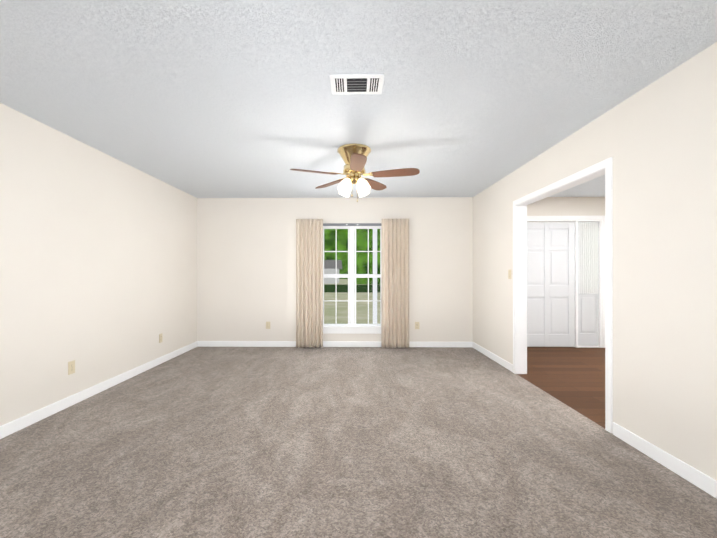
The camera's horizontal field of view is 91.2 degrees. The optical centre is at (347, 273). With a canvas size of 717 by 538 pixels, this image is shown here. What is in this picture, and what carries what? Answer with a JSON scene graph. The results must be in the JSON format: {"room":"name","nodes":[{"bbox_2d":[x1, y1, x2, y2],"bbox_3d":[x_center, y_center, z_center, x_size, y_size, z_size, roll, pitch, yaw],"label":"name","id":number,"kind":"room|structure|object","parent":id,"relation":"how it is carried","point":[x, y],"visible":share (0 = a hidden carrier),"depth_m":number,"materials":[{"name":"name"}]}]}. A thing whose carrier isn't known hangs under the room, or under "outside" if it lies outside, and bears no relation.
{"room":"empty living room","nodes":[
{"label":"empty living room","id":0,"kind":"room"},
{"bbox_2d":[0,103,196,425],"bbox_3d":[-2.616,-0.021,1.264,0.140,2.440,9.020,0,0,1],"label":"wall","id":1,"kind":"structure","parent":0,"point":[98,266],"depth_m":3.30,"materials":[{"name":"beige paint"}]},
{"bbox_2d":[68,360,74,374],"bbox_3d":[-2.513,0.855,3.192,0.008,0.116,0.072,0,0,1],"label":"outlet","id":2,"kind":"object","parent":1,"relation":"attached to","point":[71,367],"visible":1,"depth_m":3.19,"materials":[{"name":"beige plastic"}]},
{"bbox_2d":[0,341,199,438],"bbox_3d":[-2.536,1.153,1.333,0.018,0.092,8.880,0,0,1],"label":"baseboard","id":3,"kind":"structure","parent":1,"relation":"attached to","point":[9,428],"depth_m":3.29,"materials":[{"name":"white wood"}]},
{"bbox_2d":[0,347,716,537],"bbox_3d":[-0.360,1.229,1.301,4.650,0.060,9.160,0,0,1],"label":"floor carpet","id":4,"kind":"object","parent":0,"point":[329,442],"visible":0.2,"depth_m":2.25,"materials":[{"name":"grey carpet"}]},
{"bbox_2d":[0,0,716,197],"bbox_3d":[1.045,-1.291,1.280,7.460,0.100,9.160,0,0,1],"label":"ceiling","id":5,"kind":"structure","parent":0,"point":[217,98],"depth_m":2.25,"materials":[{"name":"white paint"}]},
{"bbox_2d":[290,143,419,201],"bbox_3d":[0.073,-0.972,3.462,1.227,0.537,1.195,0,0,1],"label":"ceiling fan","id":6,"kind":"object","parent":5,"relation":"hanging from","point":[354,156],"visible":1,"depth_m":3.41,"materials":[{"name":"brown wood"}]},
{"bbox_2d":[330,74,383,93],"bbox_3d":[0.058,-1.233,2.295,0.340,0.013,0.230,0,0,1],"label":"ceiling vent","id":7,"kind":"object","parent":5,"relation":"in","point":[356,83],"visible":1,"depth_m":2.27,"materials":[{"name":"white metal"}]},
{"bbox_2d":[197,197,604,341],"bbox_3d":[1.111,-0.020,5.790,7.460,2.440,0.140,0,0,1],"label":"wall","id":8,"kind":"structure","parent":0,"point":[246,269],"depth_m":5.75,"materials":[{"name":"beige paint"}]},
{"bbox_2d":[200,341,471,346],"bbox_3d":[-0.210,1.154,5.732,4.480,0.092,0.014,0,0,1],"label":"baseboard","id":9,"kind":"structure","parent":8,"relation":"attached to","point":[202,343],"depth_m":5.73,"materials":[{"name":"white wood"}]},
{"bbox_2d":[323,226,380,333],"bbox_3d":[0.066,0.098,5.780,1.090,1.764,0.160,0,0,1],"label":"window","id":10,"kind":"structure","parent":8,"relation":"in","point":[351,275],"depth_m":5.79,"materials":[{"name":"white plastic"}]},
{"bbox_2d":[323,223,380,225],"bbox_3d":[0.075,-0.792,5.707,1.750,0.040,0.056,0,0,1],"label":"curtain rod","id":11,"kind":"object","parent":8,"relation":"attached to","point":[351,224],"visible":0.48,"depth_m":5.68,"materials":[{"name":"grey metal"}]},
{"bbox_2d":[296,219,322,347],"bbox_3d":[-0.622,0.155,5.676,0.438,2.066,0.130,0,0,1],"label":"curtain","id":12,"kind":"object","parent":11,"relation":"hanging from","point":[309,283],"visible":1,"depth_m":5.64,"materials":[{"name":"beige fabric"}]},
{"bbox_2d":[381,219,408,347],"bbox_3d":[0.762,0.155,5.657,0.449,2.066,0.128,0,0,1],"label":"curtain","id":13,"kind":"object","parent":11,"relation":"hanging from","point":[394,283],"visible":1,"depth_m":5.62,"materials":[{"name":"beige fabric"}]},
{"bbox_2d":[527,222,574,346],"bbox_3d":[3.240,0.176,5.705,0.906,2.032,0.115,0,0,1],"label":"front door","id":14,"kind":"structure","parent":8,"relation":"in","point":[550,284],"depth_m":5.72,"materials":[{"name":"white paint"}]},
{"bbox_2d":[527,216,604,347],"bbox_3d":[3.431,0.133,5.747,1.470,2.135,0.147,0,0,1],"label":"door frame","id":15,"kind":"structure","parent":8,"relation":"attached to","point":[599,219],"depth_m":5.68,"materials":[{"name":"white wood"}]},
{"bbox_2d":[578,222,598,345],"bbox_3d":[3.902,0.168,5.731,0.341,2.021,0.044,0,0,1],"label":"sidelight window","id":16,"kind":"structure","parent":8,"relation":"in","point":[588,319],"depth_m":5.71,"materials":[{"name":"white paint"}]},
{"bbox_2d":[579,223,597,293],"bbox_3d":[3.901,-0.249,5.695,0.312,1.154,0.010,0,0,1],"label":"curtain","id":17,"kind":"object","parent":16,"relation":"attached to","point":[588,258],"visible":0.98,"depth_m":5.70,"materials":[{"name":"white fabric"}]},
{"bbox_2d":[517,347,604,427],"bbox_3d":[3.404,1.230,3.546,2.810,0.060,4.560,0,0,1],"label":"floor","id":18,"kind":"structure","parent":0,"point":[573,378],"depth_m":4.09,"materials":[{"name":"brown wood"}]},
{"bbox_2d":[473,42,716,480],"bbox_3d":[2.021,-0.021,1.196,0.115,2.440,9.020,0,0,1],"label":"wall","id":19,"kind":"structure","parent":0,"point":[656,140],"depth_m":2.26,"materials":[{"name":"beige paint"}]},
{"bbox_2d":[472,342,512,371],"bbox_3d":[2.010,1.154,4.970,0.018,0.092,1.412,0,0,1],"label":"baseboard","id":20,"kind":"structure","parent":19,"relation":"attached to","point":[499,360],"depth_m":4.82,"materials":[{"name":"white wood"}]},
{"bbox_2d":[513,157,612,432],"bbox_3d":[2.054,0.163,3.441,0.143,2.074,1.618,0,0,1],"label":"trim","id":21,"kind":"structure","parent":19,"relation":"attached to","point":[602,168],"depth_m":3.35,"materials":[{"name":"white wood"}]},
{"bbox_2d":[613,422,716,498],"bbox_3d":[1.933,1.153,-0.277,0.018,0.092,5.792,0,0,1],"label":"baseboard","id":22,"kind":"structure","parent":19,"relation":"attached to","point":[697,478],"depth_m":2.14,"materials":[{"name":"white wood"}]},
{"label":"outside","id":23,"kind":"structure","parent":0,"visible":0},
{"bbox_2d":[324,279,379,323],"bbox_3d":[0.914,1.508,67.884,160.000,0.100,123.930,0,0,1],"label":"lawn","id":24,"kind":"structure","parent":23,"point":[361,307],"depth_m":14.97,"materials":[{"name":"green plant"}]},
{"bbox_2d":[324,260,341,283],"bbox_3d":[-6.392,-0.324,53.955,10.800,3.540,9.000,0,0,1],"label":"neighbouring house","id":25,"kind":"structure","parent":24,"relation":"on","point":[329,266],"depth_m":49.91,"materials":[{"name":"white"}]},
{"bbox_2d":[324,285,379,291],"bbox_3d":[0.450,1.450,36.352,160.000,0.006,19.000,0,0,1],"label":"hedge","id":26,"kind":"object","parent":24,"relation":"on","point":[359,288],"depth_m":33.81,"materials":[{"name":"green plant"}]},
{"bbox_2d":[324,229,379,278],"bbox_3d":[0.807,-21.173,60.603,183.526,45.240,62.259,0,0,1],"label":"trees","id":27,"kind":"object","parent":24,"relation":"on","point":[342,234],"depth_m":91.58,"materials":[{"name":"green plant"}]},
{"bbox_2d":[324,243,379,283],"bbox_3d":[7.042,-1.158,61.682,77.328,8.877,31.595,0,0,1],"label":"trees","id":28,"kind":"object","parent":24,"relation":"on","point":[363,268],"depth_m":47.02,"materials":[{"name":"green plant"}]},
{"bbox_2d":[373,229,376,323],"bbox_3d":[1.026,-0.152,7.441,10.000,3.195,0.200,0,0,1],"label":"porch post","id":29,"kind":"object","parent":24,"relation":"on","point":[375,279],"depth_m":7.40,"materials":[{"name":"white wood"}]}
]}

